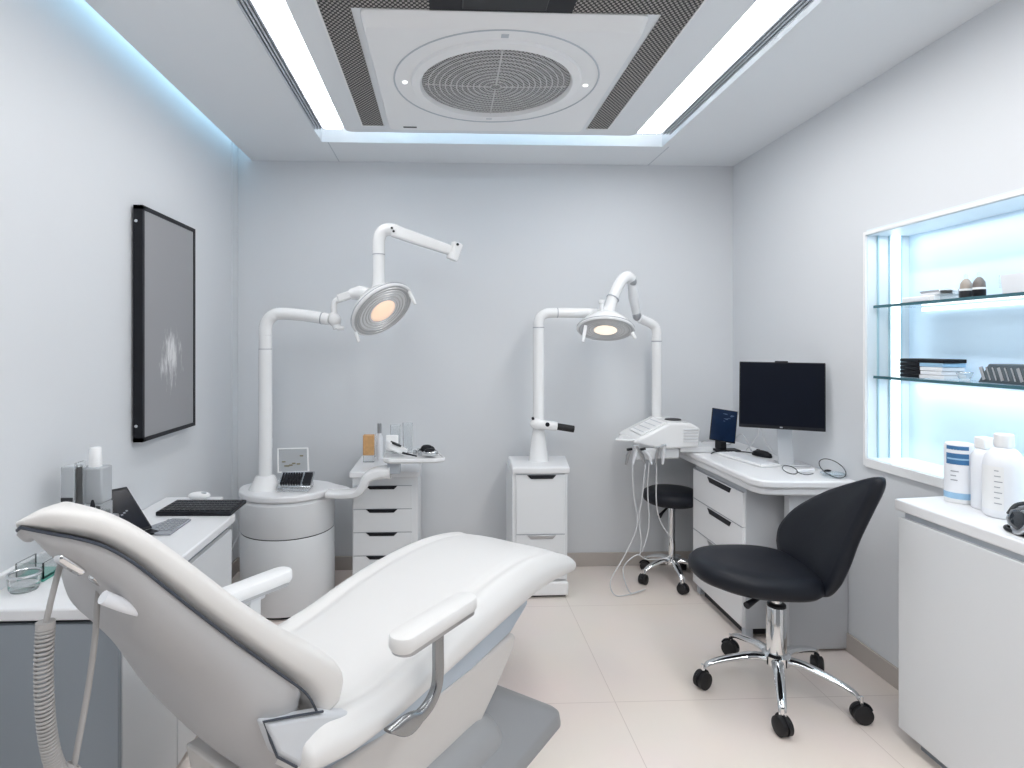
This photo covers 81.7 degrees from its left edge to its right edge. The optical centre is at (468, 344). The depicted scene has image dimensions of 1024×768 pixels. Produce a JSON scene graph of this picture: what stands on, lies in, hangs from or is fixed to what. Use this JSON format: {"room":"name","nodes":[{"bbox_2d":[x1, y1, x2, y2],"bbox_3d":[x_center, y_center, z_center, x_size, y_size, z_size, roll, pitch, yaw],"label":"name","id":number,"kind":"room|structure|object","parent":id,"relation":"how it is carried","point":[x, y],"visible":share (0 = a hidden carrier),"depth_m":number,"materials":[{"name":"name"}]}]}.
{"room":"examination room","nodes":[
{"label":"examination room","id":0,"kind":"room"},
{"bbox_2d":[0,0,236,572],"bbox_3d":[-1.461,0.005,1.252,0.100,2.950,5.220,0,0,-2],"label":"wall","id":1,"kind":"structure","parent":0,"point":[91,131],"depth_m":2.27,"materials":[{"name":"paint"}]},
{"bbox_2d":[133,205,194,441],"bbox_3d":[-1.445,-0.093,2.826,0.040,1.030,0.547,0,0,-2],"label":"wall picture","id":2,"kind":"object","parent":1,"relation":"attached to","point":[163,246],"visible":1,"depth_m":2.74,"materials":[{"name":"black plastic"}]},
{"bbox_2d":[232,142,237,560],"bbox_3d":[-1.511,0.030,3.810,0.006,2.700,0.096,0,0,-2],"label":"trim","id":3,"kind":"structure","parent":1,"relation":"attached to","point":[234,147],"depth_m":3.82,"materials":[{"name":"paint"}]},
{"bbox_2d":[232,558,237,577],"bbox_3d":[-1.405,1.435,1.255,0.012,0.090,5.220,0,0,-2],"label":"baseboard","id":4,"kind":"structure","parent":1,"relation":"attached to","point":[235,562],"depth_m":3.79,"materials":[{"name":"grey"}]},
{"bbox_2d":[237,148,732,556],"bbox_3d":[0.135,0.005,3.979,3.510,2.950,0.100,0,0,-2],"label":"wall","id":5,"kind":"structure","parent":0,"point":[457,366],"depth_m":3.93,"materials":[{"name":"paint"}]},
{"bbox_2d":[237,551,691,571],"bbox_3d":[0.138,1.435,3.923,3.310,0.090,0.012,0,0,-2],"label":"baseboard","id":6,"kind":"structure","parent":5,"relation":"attached to","point":[590,558],"depth_m":3.95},
{"bbox_2d":[328,142,668,164],"bbox_3d":[0.184,-1.209,3.745,2.068,0.002,0.369,0,0,-2],"label":"trim","id":7,"kind":"structure","parent":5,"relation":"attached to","point":[328,142],"depth_m":3.74,"materials":[{"name":"white paint"}]},
{"bbox_2d":[85,0,1000,165],"bbox_3d":[0.240,-1.339,1.371,3.510,0.282,5.320,0,0,-2],"label":"ceiling","id":8,"kind":"structure","parent":0,"point":[208,50],"depth_m":2.72,"materials":[{"name":"paint"}]},
{"bbox_2d":[236,0,342,129],"bbox_3d":[-0.696,-1.220,1.132,0.165,0.040,4.318,0,0,-2],"label":"recessed light","id":9,"kind":"object","parent":8,"relation":"in","point":[272,21],"visible":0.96,"depth_m":2.47,"materials":[{"name":"white plastic"}]},
{"bbox_2d":[314,0,706,131],"bbox_3d":[0.134,-1.168,2.271,1.354,0.064,1.928,0,0,-2],"label":"air conditioner","id":10,"kind":"object","parent":8,"relation":"attached to","point":[454,65],"visible":1,"depth_m":2.37,"materials":[{"name":"white plastic"}]},
{"bbox_2d":[316,0,382,124],"bbox_3d":[-0.480,-1.196,2.243,0.110,0.007,1.920,0,0,-2],"label":"vent","id":11,"kind":"object","parent":10,"relation":"attached to","point":[336,16],"depth_m":2.43,"materials":[{"name":"grey metal"}]},
{"bbox_2d":[348,0,428,8],"bbox_3d":[-0.263,-1.196,1.691,0.280,0.007,0.800,0,0,-2],"label":"vent","id":12,"kind":"object","parent":10,"relation":"attached to","point":[365,4],"depth_m":2.07,"materials":[{"name":"grey metal"}]},
{"bbox_2d":[422,50,569,113],"bbox_3d":[0.119,-1.145,2.607,0.650,0.018,0.650,0,0,-2],"label":"grille","id":13,"kind":"object","parent":10,"relation":"attached to","point":[453,81],"depth_m":2.56,"materials":[{"name":"grey metal"}]},
{"bbox_2d":[572,0,671,14],"bbox_3d":[0.551,-1.196,1.724,0.330,0.007,0.800,0,0,-2],"label":"vent","id":14,"kind":"object","parent":10,"relation":"attached to","point":[579,7],"depth_m":2.08,"materials":[{"name":"grey metal"}]},
{"bbox_2d":[588,0,703,128],"bbox_3d":[0.749,-1.196,2.292,0.110,0.007,1.920,0,0,-2],"label":"vent","id":15,"kind":"object","parent":10,"relation":"attached to","point":[676,15],"depth_m":2.44,"materials":[{"name":"grey metal"}]},
{"bbox_2d":[637,0,813,134],"bbox_3d":[1.143,-1.220,1.206,0.198,0.040,4.318,0,0,-2],"label":"recessed light","id":16,"kind":"object","parent":8,"relation":"in","point":[765,19],"visible":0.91,"depth_m":2.48,"materials":[{"name":"white plastic"}]},
{"bbox_2d":[176,565,941,767],"bbox_3d":[0.340,1.505,1.375,3.710,0.050,5.320,0,0,-2],"label":"floor","id":17,"kind":"structure","parent":0,"point":[617,672],"depth_m":2.54,"materials":[{"name":"tile"}]},
{"bbox_2d":[0,497,234,767],"bbox_3d":[-1.230,1.087,2.267,0.441,0.785,1.230,0,0,-2],"label":"base cabinet","id":18,"kind":"object","parent":17,"relation":"on","point":[127,726],"visible":0.33,"depth_m":1.67,"materials":[{"name":"white laminate"}]},
{"bbox_2d":[0,497,234,620],"bbox_3d":[-1.230,0.757,2.267,0.441,0.035,1.230,0,0,-2],"label":"countertop","id":19,"kind":"structure","parent":18,"relation":"on","point":[192,537],"depth_m":2.11,"materials":[{"name":"white laminate"}]},
{"bbox_2d":[5,567,42,593],"bbox_3d":[-1.343,0.713,1.782,0.092,0.053,0.092,0,0,-2],"label":"glass dish","id":20,"kind":"object","parent":19,"relation":"on","point":[28,579],"visible":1,"depth_m":1.76,"materials":[{"name":"clear glass"}]},
{"bbox_2d":[15,553,56,581],"bbox_3d":[-1.369,0.710,1.882,0.085,0.059,0.090,0,0,-2],"label":"plastic box","id":21,"kind":"object","parent":19,"relation":"on","point":[44,561],"visible":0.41,"depth_m":1.87,"materials":[{"name":"clear plastic"}]},
{"bbox_2d":[61,460,85,504],"bbox_3d":[-1.341,0.567,1.998,0.064,0.344,0.060,0,0,-2],"label":"sprayer","id":22,"kind":"object","parent":19,"relation":"on","point":[73,477],"visible":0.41,"depth_m":1.98,"materials":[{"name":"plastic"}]},
{"bbox_2d":[90,500,94,507],"bbox_3d":[-1.282,0.633,2.010,0.016,0.212,0.016,0,0,-2],"label":"marker pen","id":23,"kind":"object","parent":19,"relation":"on","point":[92,504],"visible":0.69,"depth_m":2.01,"materials":[{"name":"black plastic"}]},
{"bbox_2d":[86,447,112,513],"bbox_3d":[-1.309,0.549,2.069,0.086,0.380,0.070,0,0,-2],"label":"dispenser bottle","id":24,"kind":"object","parent":19,"relation":"on","point":[98,476],"visible":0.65,"depth_m":2.05,"materials":[{"name":"white plastic"}]},
{"bbox_2d":[111,487,157,534],"bbox_3d":[-1.324,0.650,2.276,0.139,0.176,0.187,0,0,32],"label":"laptop","id":25,"kind":"object","parent":19,"relation":"on","point":[124,503],"visible":0.47,"depth_m":2.31,"materials":[{"name":"black plastic"}]},
{"bbox_2d":[151,518,190,534],"bbox_3d":[-1.227,0.735,2.392,0.130,0.009,0.212,0,0,-2],"label":"keypad","id":26,"kind":"object","parent":19,"relation":"on","point":[168,527],"visible":0.97,"depth_m":2.39,"materials":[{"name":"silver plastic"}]},
{"bbox_2d":[188,491,210,499],"bbox_3d":[-1.284,0.718,2.811,0.104,0.041,0.064,0,0,-2],"label":"computer mouse","id":27,"kind":"object","parent":19,"relation":"on","point":[199,495],"visible":0.95,"depth_m":2.79,"materials":[{"name":"white plastic"}]},
{"bbox_2d":[156,500,245,515],"bbox_3d":[-1.195,0.728,2.651,0.325,0.022,0.217,0,0,-2],"label":"keyboard","id":28,"kind":"object","parent":19,"relation":"on","point":[178,507],"visible":1,"depth_m":2.60,"materials":[{"name":"black plastic"}]},
{"bbox_2d":[15,502,575,767],"bbox_3d":[-0.276,0.883,1.939,0.771,1.194,2.092,0,0,35],"label":"dental chair","id":29,"kind":"object","parent":17,"relation":"on","point":[401,663],"visible":1,"depth_m":1.52,"materials":[{"name":"white leather"}]},
{"bbox_2d":[33,564,99,767],"bbox_3d":[-0.748,0.612,1.108,0.041,0.411,0.123,0,0,34],"label":"coiled hose","id":30,"kind":"object","parent":29,"relation":"hanging from","point":[50,751],"visible":1,"depth_m":1.07,"materials":[{"name":"white plastic"}]},
{"bbox_2d":[239,223,462,619],"bbox_3d":[-0.685,0.398,3.320,1.261,2.164,0.536,0,0,15],"label":"lamp stand","id":31,"kind":"object","parent":17,"relation":"on","point":[294,530],"visible":0.95,"depth_m":3.24,"materials":[{"name":"paint"}]},
{"bbox_2d":[239,480,349,503],"bbox_3d":[-0.973,0.831,3.361,0.671,0.038,0.426,0,0,-2],"label":"countertop","id":32,"kind":"structure","parent":31,"relation":"on","point":[318,491],"depth_m":3.22,"materials":[{"name":"white laminate"}]},
{"bbox_2d":[277,447,314,491],"bbox_3d":[-0.992,0.703,3.342,0.228,0.217,0.178,0,0,-2],"label":"instrument case","id":33,"kind":"object","parent":31,"relation":"on","point":[293,463],"visible":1,"depth_m":3.38,"materials":[{"name":"clear plastic"}]},
{"bbox_2d":[277,471,314,487],"bbox_3d":[-0.969,0.758,3.314,0.185,0.072,0.113,0,0,-2],"label":"tray","id":34,"kind":"object","parent":33,"relation":"on","point":[288,479],"depth_m":3.30,"materials":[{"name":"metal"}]},
{"bbox_2d":[390,424,400,452],"bbox_3d":[-0.422,0.540,3.396,0.060,0.160,0.060,0,0,-2],"label":"drinking glass","id":35,"kind":"object","parent":31,"relation":"on","point":[395,429],"visible":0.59,"depth_m":3.38,"materials":[{"name":"clear glass"}]},
{"bbox_2d":[385,435,407,454],"bbox_3d":[-0.404,0.563,3.299,0.127,0.104,0.127,0,0,-2],"label":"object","id":36,"kind":"object","parent":31,"relation":"on","point":[392,444],"visible":0.97,"depth_m":3.27,"materials":[{"name":"white plastic"}]},
{"bbox_2d":[403,422,412,452],"bbox_3d":[-0.352,0.535,3.409,0.060,0.170,0.060,0,0,-2],"label":"drinking glass","id":37,"kind":"object","parent":31,"relation":"on","point":[407,426],"visible":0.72,"depth_m":3.38,"materials":[{"name":"clear glass"}]},
{"bbox_2d":[383,449,444,463],"bbox_3d":[-0.309,0.625,3.320,0.350,0.026,0.320,0,0,-2],"label":"tray","id":38,"kind":"object","parent":31,"relation":"on","point":[389,458],"depth_m":3.22,"materials":[{"name":"white plastic"}]},
{"bbox_2d":[420,445,434,451],"bbox_3d":[-0.236,0.594,3.378,0.084,0.049,0.070,0,0,-2],"label":"pod","id":39,"kind":"object","parent":31,"relation":"on","point":[423,447],"visible":0.62,"depth_m":3.35,"materials":[{"name":"black plastic"}]},
{"bbox_2d":[423,448,437,456],"bbox_3d":[-0.209,0.594,3.264,0.084,0.049,0.070,0,0,-2],"label":"pod","id":40,"kind":"object","parent":31,"relation":"on","point":[430,452],"visible":1,"depth_m":3.24,"materials":[{"name":"silver metal"}]},
{"bbox_2d":[349,456,421,574],"bbox_3d":[-0.492,1.102,3.616,0.397,0.756,0.495,0,0,-2],"label":"base cabinet","id":41,"kind":"object","parent":17,"relation":"on","point":[387,516],"visible":0.66,"depth_m":3.38,"materials":[{"name":"white laminate"}]},
{"bbox_2d":[349,456,421,477],"bbox_3d":[-0.492,0.741,3.616,0.397,0.034,0.495,0,0,-2],"label":"countertop","id":42,"kind":"structure","parent":41,"relation":"on","point":[412,469],"depth_m":3.46,"materials":[{"name":"white laminate"}]},
{"bbox_2d":[363,433,375,461],"bbox_3d":[-0.614,0.636,3.653,0.077,0.173,0.050,0,0,-2],"label":"perfume bottle","id":43,"kind":"object","parent":42,"relation":"on","point":[369,440],"visible":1,"depth_m":3.63,"materials":[{"name":"glass"}]},
{"bbox_2d":[376,423,382,459],"bbox_3d":[-0.566,0.609,3.740,0.040,0.228,0.040,0,0,-2],"label":"spray bottle","id":44,"kind":"object","parent":42,"relation":"on","point":[379,439],"visible":1,"depth_m":3.73,"materials":[{"name":"plastic"}]},
{"bbox_2d":[506,271,640,596],"bbox_3d":[0.632,0.514,3.576,0.844,1.931,0.433,0,0,9],"label":"dental lamp","id":45,"kind":"object","parent":17,"relation":"on","point":[536,483],"visible":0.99,"depth_m":3.45,"materials":[{"name":"white laminate"}]},
{"bbox_2d":[610,314,712,596],"bbox_3d":[1.137,0.639,3.639,0.636,1.678,0.380,0,0,-2],"label":"dental delivery unit","id":46,"kind":"object","parent":17,"relation":"on","point":[663,438],"visible":0.99,"depth_m":3.50,"materials":[{"name":"white plastic"}]},
{"bbox_2d":[615,435,634,441],"bbox_3d":[0.995,0.569,3.600,0.189,0.012,0.183,0,0,16],"label":"tray","id":47,"kind":"object","parent":46,"relation":"on","point":[622,437],"depth_m":3.55,"materials":[{"name":"white plastic"}]},
{"bbox_2d":[638,484,692,594],"bbox_3d":[1.274,1.190,3.696,0.460,0.579,0.446,0,0,-2],"label":"stool","id":48,"kind":"object","parent":17,"relation":"on","point":[671,497],"visible":0.84,"depth_m":3.65,"materials":[{"name":"black leather"}]},
{"bbox_2d":[679,441,854,648],"bbox_3d":[1.578,1.061,3.354,0.472,0.838,1.165,0,0,-2],"label":"desk","id":49,"kind":"object","parent":17,"relation":"on","point":[735,501],"visible":0.57,"depth_m":2.96,"materials":[{"name":"white laminate"}]},
{"bbox_2d":[709,408,740,450],"bbox_3d":[1.566,0.516,3.610,0.182,0.251,0.128,0,0,-2],"label":"monitor","id":50,"kind":"object","parent":49,"relation":"on","point":[723,425],"visible":0.97,"depth_m":3.62,"materials":[{"name":"black plastic"}]},
{"bbox_2d":[701,433,751,450],"bbox_3d":[1.577,0.591,3.655,0.326,0.106,0.088,0,0,27],"label":"cable","id":51,"kind":"object","parent":49,"relation":"on","point":[740,433],"visible":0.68,"depth_m":3.60,"materials":[{"name":"grey plastic"}]},
{"bbox_2d":[711,451,751,453],"bbox_3d":[1.548,0.637,3.498,0.260,0.006,0.070,0,0,-2],"label":"cable","id":52,"kind":"object","parent":49,"relation":"on","point":[714,451],"visible":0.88,"depth_m":3.52,"materials":[{"name":"black plastic"}]},
{"bbox_2d":[717,451,779,466],"bbox_3d":[1.548,0.633,3.285,0.120,0.015,0.386,0,0,-11],"label":"keyboard","id":53,"kind":"object","parent":49,"relation":"on","point":[741,457],"visible":1,"depth_m":3.23,"materials":[{"name":"white plastic"}]},
{"bbox_2d":[752,449,771,457],"bbox_3d":[1.690,0.624,3.401,0.056,0.035,0.131,0,0,-23],"label":"computer mouse","id":54,"kind":"object","parent":49,"relation":"on","point":[760,453],"visible":1,"depth_m":3.38,"materials":[{"name":"black plastic"}]},
{"bbox_2d":[746,428,777,455],"bbox_3d":[1.764,0.560,3.474,0.085,0.166,0.251,0,0,-24],"label":"cable","id":55,"kind":"object","parent":49,"relation":"on","point":[758,428],"visible":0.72,"depth_m":3.54,"materials":[{"name":"grey plastic"}]},
{"bbox_2d":[739,361,825,466],"bbox_3d":[1.659,0.362,3.147,0.398,0.560,0.262,0,0,24],"label":"monitor","id":56,"kind":"object","parent":49,"relation":"on","point":[785,397],"visible":0.91,"depth_m":3.05,"materials":[{"name":"black plastic"}]},
{"bbox_2d":[782,458,845,477],"bbox_3d":[1.700,0.601,2.909,0.276,0.076,0.115,0,0,27],"label":"safety glasses","id":57,"kind":"object","parent":49,"relation":"on","point":[827,471],"visible":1,"depth_m":2.89,"materials":[{"name":"plastic"}]},
{"bbox_2d":[688,477,885,737],"bbox_3d":[1.282,0.989,2.520,0.671,0.983,0.672,0,0,-2],"label":"swivel chair","id":58,"kind":"object","parent":17,"relation":"on","point":[817,541],"visible":1,"depth_m":2.40,"materials":[{"name":"black leather"}]},
{"bbox_2d":[695,669,709,678],"bbox_3d":[1.010,1.416,2.547,0.083,0.034,0.011,0,0,-29],"label":"hood","id":59,"kind":"object","parent":58,"relation":"attached to","point":[699,673],"depth_m":2.53,"materials":[{"name":"black plastic"}]},
{"bbox_2d":[721,638,738,647],"bbox_3d":[1.248,1.416,2.815,0.084,0.034,0.012,0,0,43],"label":"hood","id":60,"kind":"object","parent":58,"relation":"attached to","point":[726,642],"depth_m":2.80,"materials":[{"name":"black plastic"}]},
{"bbox_2d":[775,712,790,728],"bbox_3d":[1.190,1.416,2.237,0.012,0.034,0.084,0,0,-11],"label":"hood","id":61,"kind":"object","parent":58,"relation":"attached to","point":[782,721],"depth_m":2.22,"materials":[{"name":"black plastic"}]},
{"bbox_2d":[850,702,872,710],"bbox_3d":[1.541,1.416,2.314,0.084,0.034,0.012,0,0,7],"label":"hood","id":62,"kind":"object","parent":58,"relation":"attached to","point":[855,706],"depth_m":2.31,"materials":[{"name":"black plastic"}]},
{"bbox_2d":[895,496,1023,767],"bbox_3d":[1.761,1.029,1.444,0.255,0.902,1.644,0,0,-2],"label":"storage cabinet","id":63,"kind":"object","parent":17,"relation":"on","point":[961,574],"visible":0.93,"depth_m":1.95,"materials":[{"name":"white laminate"}]},
{"bbox_2d":[895,496,1023,555],"bbox_3d":[1.761,0.598,1.444,0.255,0.040,1.644,0,0,-2],"label":"countertop","id":64,"kind":"structure","parent":63,"relation":"on","point":[968,520],"depth_m":1.98,"materials":[{"name":"white laminate"}]},
{"bbox_2d":[943,441,975,504],"bbox_3d":[1.808,0.468,2.174,0.093,0.218,0.093,0,0,-2],"label":"bottle","id":65,"kind":"object","parent":64,"relation":"on","point":[957,454],"visible":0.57,"depth_m":2.14,"materials":[{"name":"white plastic"}]},
{"bbox_2d":[971,436,993,509],"bbox_3d":[1.824,0.451,2.087,0.074,0.252,0.074,0,0,-2],"label":"bottle","id":66,"kind":"object","parent":64,"relation":"on","point":[982,444],"visible":0.57,"depth_m":2.08,"materials":[{"name":"plastic"}]},
{"bbox_2d":[982,433,1023,519],"bbox_3d":[1.803,0.438,1.988,0.113,0.278,0.112,0,0,-2],"label":"bottle","id":67,"kind":"object","parent":64,"relation":"on","point":[1002,464],"visible":0.98,"depth_m":1.96,"materials":[{"name":"plastic"}]},
{"bbox_2d":[1003,501,1023,536],"bbox_3d":[1.726,0.534,1.771,0.141,0.089,0.210,0,0,-2],"label":"headlamp","id":68,"kind":"object","parent":64,"relation":"on","point":[1015,514],"visible":1,"depth_m":1.81,"materials":[{"name":"metal"}]},
{"bbox_2d":[733,0,1023,667],"bbox_3d":[1.946,0.005,1.389,0.100,2.950,5.220,0,0,-2],"label":"wall","id":69,"kind":"structure","parent":0,"point":[942,128],"depth_m":2.79,"materials":[{"name":"paint"}]},
{"bbox_2d":[844,633,898,690],"bbox_3d":[1.890,1.435,1.387,0.012,0.090,5.220,0,0,-2],"label":"baseboard","id":70,"kind":"structure","parent":69,"relation":"attached to","point":[886,670],"depth_m":2.67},
{"bbox_2d":[863,188,1023,488],"bbox_3d":[1.966,0.007,2.030,0.199,1.075,1.440,0,0,-2],"label":"display niche frame","id":71,"kind":"structure","parent":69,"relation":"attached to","point":[1016,203],"depth_m":2.72,"materials":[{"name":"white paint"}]},
{"bbox_2d":[877,235,901,457],"bbox_3d":[1.940,0.007,2.720,0.115,1.023,0.008,0,0,-2],"label":"light","id":72,"kind":"object","parent":71,"relation":"attached to","point":[894,242],"visible":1,"depth_m":2.72,"materials":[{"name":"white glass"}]},
{"bbox_2d":[891,236,899,457],"bbox_3d":[1.967,0.007,2.722,0.046,1.023,0.006,0,0,-2],"label":"diffuser","id":73,"kind":"object","parent":72,"relation":"attached to","point":[895,240],"depth_m":2.72,"materials":[{"name":"white plastic"}]},
{"bbox_2d":[873,292,1023,310],"bbox_3d":[1.976,-0.166,2.023,0.178,0.030,1.385,0,0,-2],"label":"glass shelf","id":74,"kind":"object","parent":71,"relation":"attached to","point":[1018,295],"visible":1,"depth_m":2.34,"materials":[{"name":"clear glass"}]},
{"bbox_2d":[902,295,939,302],"bbox_3d":[1.959,-0.194,2.516,0.103,0.026,0.170,0,0,-2],"label":"carton","id":75,"kind":"object","parent":74,"relation":"on","point":[928,297],"visible":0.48,"depth_m":2.49,"materials":[{"name":"white cardboard"}]},
{"bbox_2d":[920,290,939,295],"bbox_3d":[1.966,-0.217,2.463,0.093,0.020,0.095,0,0,-2],"label":"carton","id":76,"kind":"object","parent":75,"relation":"on","point":[931,292],"visible":0.54,"depth_m":2.45,"materials":[{"name":"cardboard"}]},
{"bbox_2d":[940,289,958,298],"bbox_3d":[1.955,-0.203,2.398,0.060,0.045,0.035,0,0,-2],"label":"vial","id":77,"kind":"object","parent":74,"relation":"on","point":[944,293],"visible":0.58,"depth_m":2.38,"materials":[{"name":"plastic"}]},
{"bbox_2d":[959,274,971,297],"bbox_3d":[1.958,-0.230,2.324,0.042,0.098,0.042,0,0,-2],"label":"dropper bottle","id":78,"kind":"object","parent":74,"relation":"on","point":[965,288],"visible":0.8,"depth_m":2.31,"materials":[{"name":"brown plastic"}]},
{"bbox_2d":[972,272,985,296],"bbox_3d":[1.961,-0.230,2.267,0.042,0.098,0.042,0,0,-2],"label":"dropper bottle","id":79,"kind":"object","parent":74,"relation":"on","point":[979,284],"visible":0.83,"depth_m":2.25,"materials":[{"name":"black plastic"}]},
{"bbox_2d":[999,272,1023,293],"bbox_3d":[2.001,-0.219,2.123,0.098,0.076,0.119,0,0,-2],"label":"tub","id":80,"kind":"object","parent":74,"relation":"on","point":[1009,283],"visible":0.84,"depth_m":2.12,"materials":[{"name":"plastic"}]},
{"bbox_2d":[873,376,1023,389],"bbox_3d":[1.976,0.147,2.023,0.178,0.012,1.385,0,0,-2],"label":"glass shelf","id":81,"kind":"object","parent":71,"relation":"attached to","point":[954,382],"visible":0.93,"depth_m":2.30,"materials":[{"name":"clear glass"}]},
{"bbox_2d":[900,373,958,379],"bbox_3d":[1.971,0.133,2.511,0.100,0.016,0.230,0,0,-2],"label":"book","id":82,"kind":"object","parent":81,"relation":"on","point":[942,377],"visible":0.73,"depth_m":2.45,"materials":[{"name":"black paper"}]},
{"bbox_2d":[900,369,960,374],"bbox_3d":[1.971,0.117,2.517,0.100,0.016,0.218,0,0,-2],"label":"book","id":83,"kind":"object","parent":82,"relation":"on","point":[901,370],"visible":0.77,"depth_m":2.46,"materials":[{"name":"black paper"}]},
{"bbox_2d":[900,366,964,370],"bbox_3d":[1.971,0.100,2.515,0.100,0.016,0.222,0,0,-2],"label":"book","id":84,"kind":"object","parent":83,"relation":"on","point":[901,367],"visible":0.89,"depth_m":2.44,"materials":[{"name":"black paper"}]},
{"bbox_2d":[900,362,965,366],"bbox_3d":[1.971,0.083,2.513,0.100,0.016,0.226,0,0,-2],"label":"book","id":85,"kind":"object","parent":84,"relation":"on","point":[901,363],"visible":0.9,"depth_m":2.44,"materials":[{"name":"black paper"}]},
{"bbox_2d":[900,358,966,362],"bbox_3d":[1.971,0.067,2.511,0.100,0.016,0.230,0,0,-2],"label":"book","id":86,"kind":"object","parent":85,"relation":"on","point":[924,360],"visible":0.99,"depth_m":2.45,"materials":[{"name":"black paper"}]},
{"bbox_2d":[955,372,973,380],"bbox_3d":[1.968,0.124,2.341,0.058,0.034,0.058,0,0,-2],"label":"glass bowl","id":87,"kind":"object","parent":81,"relation":"on","point":[962,376],"visible":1,"depth_m":2.32,"materials":[{"name":"clear glass"}]},
{"bbox_2d":[979,364,1023,385],"bbox_3d":[1.965,0.105,2.090,0.105,0.072,0.258,0,0,-2],"label":"rack","id":88,"kind":"object","parent":81,"relation":"on","point":[1009,374],"visible":1,"depth_m":2.11,"materials":[{"name":"silver metal"}]},
{"bbox_2d":[909,209,1023,465],"bbox_3d":[2.075,0.007,2.035,0.020,1.035,1.400,0,0,-2],"label":"panel","id":89,"kind":"object","parent":71,"relation":"attached to","point":[993,246],"visible":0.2,"depth_m":2.43,"materials":[{"name":"white plastic"}]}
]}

